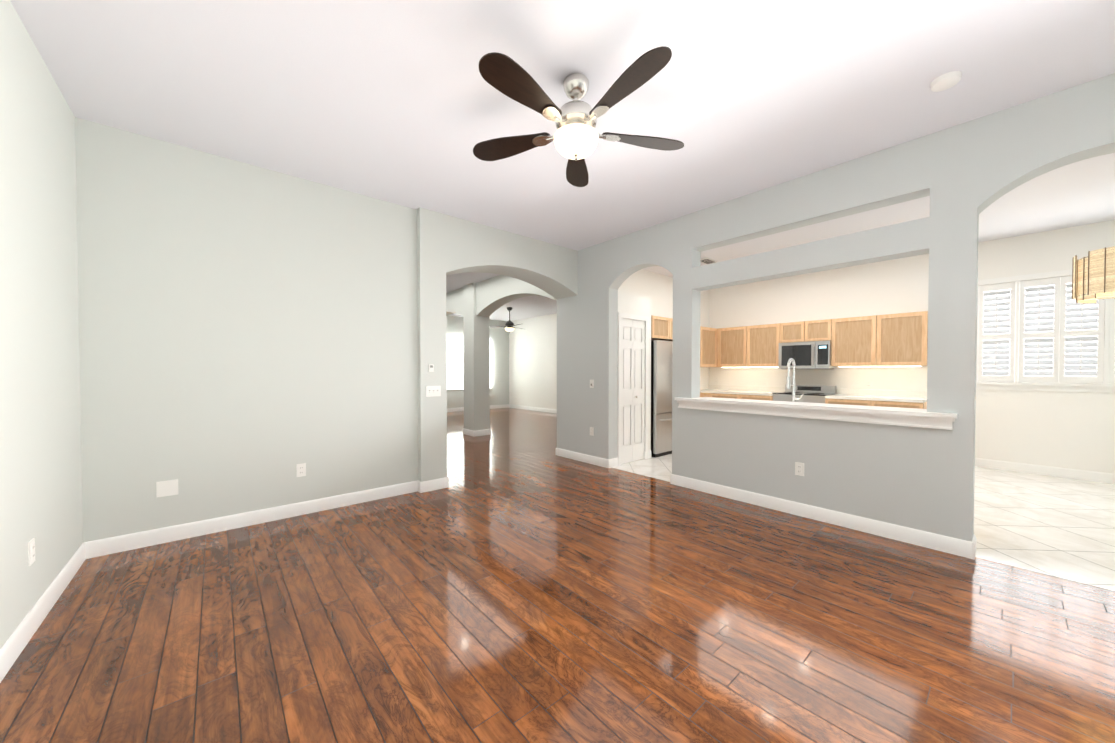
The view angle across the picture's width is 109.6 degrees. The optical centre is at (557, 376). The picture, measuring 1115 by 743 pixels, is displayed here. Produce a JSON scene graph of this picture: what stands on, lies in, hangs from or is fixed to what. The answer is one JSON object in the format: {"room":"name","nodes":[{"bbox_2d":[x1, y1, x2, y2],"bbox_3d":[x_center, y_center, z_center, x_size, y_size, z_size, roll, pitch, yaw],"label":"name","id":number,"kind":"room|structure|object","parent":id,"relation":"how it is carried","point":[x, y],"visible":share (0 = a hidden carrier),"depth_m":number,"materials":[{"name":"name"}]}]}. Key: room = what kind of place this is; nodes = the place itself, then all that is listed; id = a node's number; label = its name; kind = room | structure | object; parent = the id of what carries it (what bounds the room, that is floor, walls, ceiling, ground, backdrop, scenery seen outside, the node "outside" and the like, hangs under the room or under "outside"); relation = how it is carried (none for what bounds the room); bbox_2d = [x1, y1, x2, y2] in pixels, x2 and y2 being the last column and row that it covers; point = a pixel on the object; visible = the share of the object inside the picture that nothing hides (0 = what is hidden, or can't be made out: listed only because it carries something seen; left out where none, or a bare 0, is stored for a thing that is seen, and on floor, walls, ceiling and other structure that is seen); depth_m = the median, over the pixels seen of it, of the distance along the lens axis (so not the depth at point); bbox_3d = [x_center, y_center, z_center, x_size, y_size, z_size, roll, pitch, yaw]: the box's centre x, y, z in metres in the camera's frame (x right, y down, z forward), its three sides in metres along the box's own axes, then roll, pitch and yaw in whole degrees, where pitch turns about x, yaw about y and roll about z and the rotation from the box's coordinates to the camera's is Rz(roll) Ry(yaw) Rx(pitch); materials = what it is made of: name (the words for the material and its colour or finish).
{"room":"empty living room","nodes":[
{"label":"empty living room","id":0,"kind":"room"},
{"bbox_2d":[0,0,82,648],"bbox_3d":[-1.537,-0.218,0.573,0.150,3.030,5.800,-1,1,-41],"label":"wall","id":1,"kind":"structure","parent":0,"point":[40,467],"depth_m":2.05,"materials":[{"name":"paint"}]},
{"bbox_2d":[28,538,34,565],"bbox_3d":[-2.624,0.876,1.965,0.010,0.116,0.072,-1,1,-41],"label":"electrical outlet","id":2,"kind":"object","parent":1,"relation":"attached to","point":[31,551],"visible":1,"depth_m":1.95,"materials":[{"name":"white plastic"}]},
{"bbox_2d":[0,404,1114,682],"bbox_3d":[-0.640,1.154,6.160,8.500,0.115,13.030,-1,1,-41],"label":"baseboard","id":3,"kind":"structure","parent":1,"relation":"attached to","point":[20,638],"depth_m":3.29,"materials":[{"name":"white wood"}]},
{"bbox_2d":[75,117,417,541],"bbox_3d":[-2.501,-0.263,3.477,2.500,3.030,0.150,-1,1,-41],"label":"wall","id":4,"kind":"structure","parent":0,"point":[248,339],"depth_m":3.22,"materials":[{"name":"paint"}]},
{"bbox_2d":[156,479,177,496],"bbox_3d":[-2.963,0.850,2.989,0.118,0.116,0.006,-1,1,-41],"label":"electrical outlet","id":5,"kind":"object","parent":4,"relation":"attached to","point":[167,488],"visible":1,"depth_m":2.99,"materials":[{"name":"white plastic"}]},
{"bbox_2d":[296,463,305,476],"bbox_3d":[-2.313,0.846,3.551,0.072,0.116,0.010,-1,1,-41],"label":"electrical outlet","id":6,"kind":"object","parent":4,"relation":"attached to","point":[301,470],"visible":1,"depth_m":3.55,"materials":[{"name":"white plastic"}]},
{"bbox_2d":[446,315,508,407],"bbox_3d":[-3.996,-0.393,11.950,6.250,3.030,0.150,-1,1,-41],"label":"wall","id":7,"kind":"structure","parent":0,"point":[499,391],"depth_m":13.48,"materials":[{"name":"paint"}]},
{"bbox_2d":[446,335,492,389],"bbox_3d":[-2.998,-0.420,12.753,1.970,1.740,0.155,-1,1,-41],"label":"window","id":8,"kind":"structure","parent":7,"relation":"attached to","point":[455,361],"depth_m":12.57,"materials":[{"name":"white glass"}]},
{"bbox_2d":[446,275,556,316],"bbox_3d":[-2.246,-0.343,8.736,0.280,3.030,7.000,-1,1,-41],"label":"wall","id":9,"kind":"structure","parent":0,"point":[494,294],"depth_m":7.36,"materials":[{"name":"paint"}]},
{"bbox_2d":[0,408,1114,742],"bbox_3d":[-0.640,1.241,6.161,8.800,0.060,13.330,-1,1,-41],"label":"floor","id":10,"kind":"structure","parent":0,"point":[518,580],"depth_m":1.98,"materials":[{"name":"brown wood"}]},
{"bbox_2d":[463,283,489,430],"bbox_3d":[-1.651,-0.332,8.020,0.360,3.030,0.420,-1,1,-41],"label":"column","id":11,"kind":"structure","parent":10,"relation":"on","point":[476,334],"depth_m":7.87,"materials":[{"name":"paint"}]},
{"bbox_2d":[10,0,1114,320],"bbox_3d":[-0.640,-1.878,6.114,9.100,0.120,13.630,-1,1,-41],"label":"ceiling","id":12,"kind":"structure","parent":0,"point":[402,102],"depth_m":2.42,"materials":[{"name":"white paint"}]},
{"bbox_2d":[490,307,521,332],"bbox_3d":[-1.197,-1.539,10.738,1.240,0.700,1.188,-1,1,-41],"label":"fan","id":13,"kind":"object","parent":12,"relation":"hanging from","point":[509,324],"visible":0.94,"depth_m":10.72,"materials":[{"name":"black metal"}]},
{"bbox_2d":[473,46,683,186],"bbox_3d":[0.108,-1.527,2.310,1.352,0.464,1.351,-1,1,-41],"label":"fan","id":14,"kind":"object","parent":12,"relation":"hanging from","point":[575,136],"visible":1,"depth_m":2.24,"materials":[{"name":"brown wood"}]},
{"bbox_2d":[701,258,716,263],"bbox_3d":[2.353,-1.812,6.190,0.320,0.014,0.170,-1,1,-41],"label":"ceiling vent","id":15,"kind":"object","parent":12,"relation":"in","point":[707,261],"visible":0.85,"depth_m":6.18,"materials":[{"name":"white metal"}]},
{"bbox_2d":[930,71,961,91],"bbox_3d":[2.300,-1.741,2.331,0.134,0.038,0.134,-1,1,-41],"label":"smoke detector","id":16,"kind":"object","parent":12,"relation":"attached to","point":[948,80],"visible":1,"depth_m":2.31,"materials":[{"name":"white plastic"}]},
{"bbox_2d":[1072,246,1114,303],"bbox_3d":[4.867,-1.221,3.350,0.578,1.108,0.579,-1,1,-41],"label":"pendant chandelier","id":17,"kind":"object","parent":12,"relation":"hanging from","point":[1093,276],"visible":1,"depth_m":3.38,"materials":[{"name":"beige wood"}]},
{"bbox_2d":[417,207,708,481],"bbox_3d":[0.716,-0.307,6.368,6.150,3.030,0.460,-1,1,-41],"label":"wall","id":18,"kind":"structure","parent":0,"point":[448,245],"depth_m":4.42,"materials":[{"name":"paint"}]},
{"bbox_2d":[428,364,433,371],"bbox_3d":[-1.364,-0.089,4.245,0.050,0.080,0.024,-1,1,-41],"label":"thermostat","id":19,"kind":"object","parent":18,"relation":"attached to","point":[430,367],"visible":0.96,"depth_m":4.24,"materials":[{"name":"white plastic"}]},
{"bbox_2d":[426,386,440,396],"bbox_3d":[-1.344,0.160,4.270,0.164,0.116,0.018,-1,1,-41],"label":"light switch","id":20,"kind":"object","parent":18,"relation":"attached to","point":[431,391],"visible":1,"depth_m":4.27,"materials":[{"name":"white plastic"}]},
{"bbox_2d":[651,315,672,340],"bbox_3d":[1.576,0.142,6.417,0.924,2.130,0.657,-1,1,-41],"label":"upper cabinet","id":21,"kind":"object","parent":18,"relation":"attached to","point":[662,328],"visible":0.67,"depth_m":6.07,"materials":[{"name":"brown wood"}]},
{"bbox_2d":[700,327,715,366],"bbox_3d":[2.795,-0.562,7.675,0.610,0.760,0.340,-1,1,-41],"label":"upper cabinet","id":22,"kind":"object","parent":18,"relation":"attached to","point":[707,335],"depth_m":7.54,"materials":[{"name":"brown wood"}]},
{"bbox_2d":[617,291,650,456],"bbox_3d":[0.900,0.021,5.848,0.760,2.390,0.628,-1,1,-41],"label":"wall","id":23,"kind":"structure","parent":0,"point":[631,303],"depth_m":5.71,"materials":[{"name":"white paint"}]},
{"bbox_2d":[618,312,648,465],"bbox_3d":[1.064,0.172,5.600,0.670,2.095,0.087,-1,1,-41],"label":"door","id":24,"kind":"structure","parent":23,"relation":"attached to","point":[633,387],"depth_m":5.59,"materials":[{"name":"white wood"}]},
{"bbox_2d":[509,220,1114,473],"bbox_3d":[2.578,-0.348,9.028,0.150,3.030,13.180,-1,1,-41],"label":"wall","id":25,"kind":"structure","parent":0,"point":[1068,430],"depth_m":5.88,"materials":[{"name":"white paint"}]},
{"bbox_2d":[716,326,751,366],"bbox_3d":[3.444,-0.561,7.606,0.394,0.760,0.656,-1,1,-41],"label":"upper cabinet","id":26,"kind":"object","parent":25,"relation":"attached to","point":[733,344],"depth_m":7.49,"materials":[{"name":"brown wood"}]},
{"bbox_2d":[752,323,779,366],"bbox_3d":[3.810,-0.555,7.227,0.339,0.760,0.627,-1,1,-41],"label":"upper cabinet","id":27,"kind":"object","parent":25,"relation":"attached to","point":[765,338],"depth_m":7.06,"materials":[{"name":"brown wood"}]},
{"bbox_2d":[780,322,799,342],"bbox_3d":[4.155,-0.756,6.826,0.339,0.345,0.430,-1,1,-41],"label":"upper cabinet","id":28,"kind":"object","parent":25,"relation":"attached to","point":[789,332],"depth_m":6.76,"materials":[{"name":"brown wood"}]},
{"bbox_2d":[800,319,827,341],"bbox_3d":[4.374,-0.753,6.573,0.339,0.345,0.429,-1,1,-41],"label":"upper cabinet","id":29,"kind":"object","parent":25,"relation":"attached to","point":[816,330],"depth_m":6.49,"materials":[{"name":"brown wood"}]},
{"bbox_2d":[778,341,836,368],"bbox_3d":[4.225,-0.349,6.671,0.446,0.455,0.756,-1,1,-41],"label":"microwave","id":30,"kind":"object","parent":29,"relation":"attached to","point":[811,355],"visible":1,"depth_m":6.51,"materials":[{"name":"silver metal"}]},
{"bbox_2d":[828,316,871,366],"bbox_3d":[4.719,-0.539,6.179,0.339,0.760,0.628,-1,1,-41],"label":"upper cabinet","id":31,"kind":"object","parent":25,"relation":"attached to","point":[848,337],"depth_m":6.13,"materials":[{"name":"brown wood"}]},
{"bbox_2d":[868,311,927,366],"bbox_3d":[5.052,-0.533,5.796,0.339,0.760,0.618,-1,1,-41],"label":"upper cabinet","id":32,"kind":"object","parent":25,"relation":"attached to","point":[895,340],"depth_m":5.69,"materials":[{"name":"brown wood"}]},
{"bbox_2d":[976,269,1114,392],"bbox_3d":[6.157,-0.553,4.835,0.165,1.470,2.180,-1,1,-41],"label":"blinds","id":33,"kind":"object","parent":25,"relation":"attached to","point":[1047,333],"visible":0.6,"depth_m":4.92,"materials":[{"name":"white"}]},
{"bbox_2d":[557,73,1114,541],"bbox_3d":[2.032,-0.268,3.822,0.180,3.030,6.030,-1,1,-41],"label":"wall","id":34,"kind":"structure","parent":0,"point":[963,175],"depth_m":3.24,"materials":[{"name":"paint"}]},
{"bbox_2d":[590,427,593,435],"bbox_3d":[0.475,0.767,5.486,0.010,0.116,0.072,-1,1,-41],"label":"electrical outlet","id":35,"kind":"object","parent":34,"relation":"attached to","point":[591,431],"visible":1,"depth_m":5.47,"materials":[{"name":"white plastic"}]},
{"bbox_2d":[590,380,593,387],"bbox_3d":[0.475,0.102,5.476,0.010,0.116,0.072,-1,1,-41],"label":"light switch","id":36,"kind":"object","parent":34,"relation":"attached to","point":[591,383],"visible":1,"depth_m":5.47,"materials":[{"name":"white plastic"}]},
{"bbox_2d":[795,462,803,475],"bbox_3d":[2.173,0.832,3.531,0.010,0.116,0.072,-1,1,-41],"label":"electrical outlet","id":37,"kind":"object","parent":34,"relation":"attached to","point":[799,468],"visible":1,"depth_m":3.53,"materials":[{"name":"white plastic"}]},
{"bbox_2d":[675,397,957,429],"bbox_3d":[2.183,0.307,3.698,0.365,0.115,2.230,-1,1,-41],"label":"bar ledge","id":38,"kind":"structure","parent":34,"relation":"on","point":[913,417],"depth_m":3.34,"materials":[{"name":"white"}]},
{"bbox_2d":[612,454,1114,590],"bbox_3d":[3.614,1.260,4.967,3.940,0.060,5.950,-1,1,-41],"label":"floor","id":39,"kind":"structure","parent":0,"point":[1061,527],"depth_m":3.40,"materials":[{"name":"white tile"}]},
{"bbox_2d":[651,340,672,457],"bbox_3d":[1.602,0.328,6.371,0.900,1.760,0.741,-1,1,-41],"label":"fridge","id":40,"kind":"object","parent":39,"relation":"on","point":[661,393],"visible":0.29,"depth_m":5.92,"materials":[{"name":"silver metal"}]},
{"bbox_2d":[773,385,836,402],"bbox_3d":[4.135,0.679,6.608,0.671,1.050,0.756,-1,1,-41],"label":"range","id":41,"kind":"object","parent":39,"relation":"on","point":[815,393],"visible":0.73,"depth_m":6.55,"materials":[{"name":"silver metal"}]},
{"bbox_2d":[700,385,926,408],"bbox_3d":[4.032,0.702,6.756,0.647,1.000,3.377,-1,1,-41],"label":"countertop","id":42,"kind":"structure","parent":39,"relation":"on","point":[900,399],"depth_m":6.09,"materials":[{"name":"beige stone"}]},
{"bbox_3d":[2.477,0.790,3.953,0.637,0.910,2.320,-1,1,-41],"label":"countertop","id":43,"kind":"structure","parent":39,"relation":"on","visible":0},
{"bbox_2d":[786,358,803,401],"bbox_3d":[2.402,0.074,3.978,0.198,0.518,0.123,-1,1,-41],"label":"faucet","id":44,"kind":"object","parent":43,"relation":"on","point":[788,385],"visible":0.96,"depth_m":4.02,"materials":[{"name":"silver metal"}]}
]}

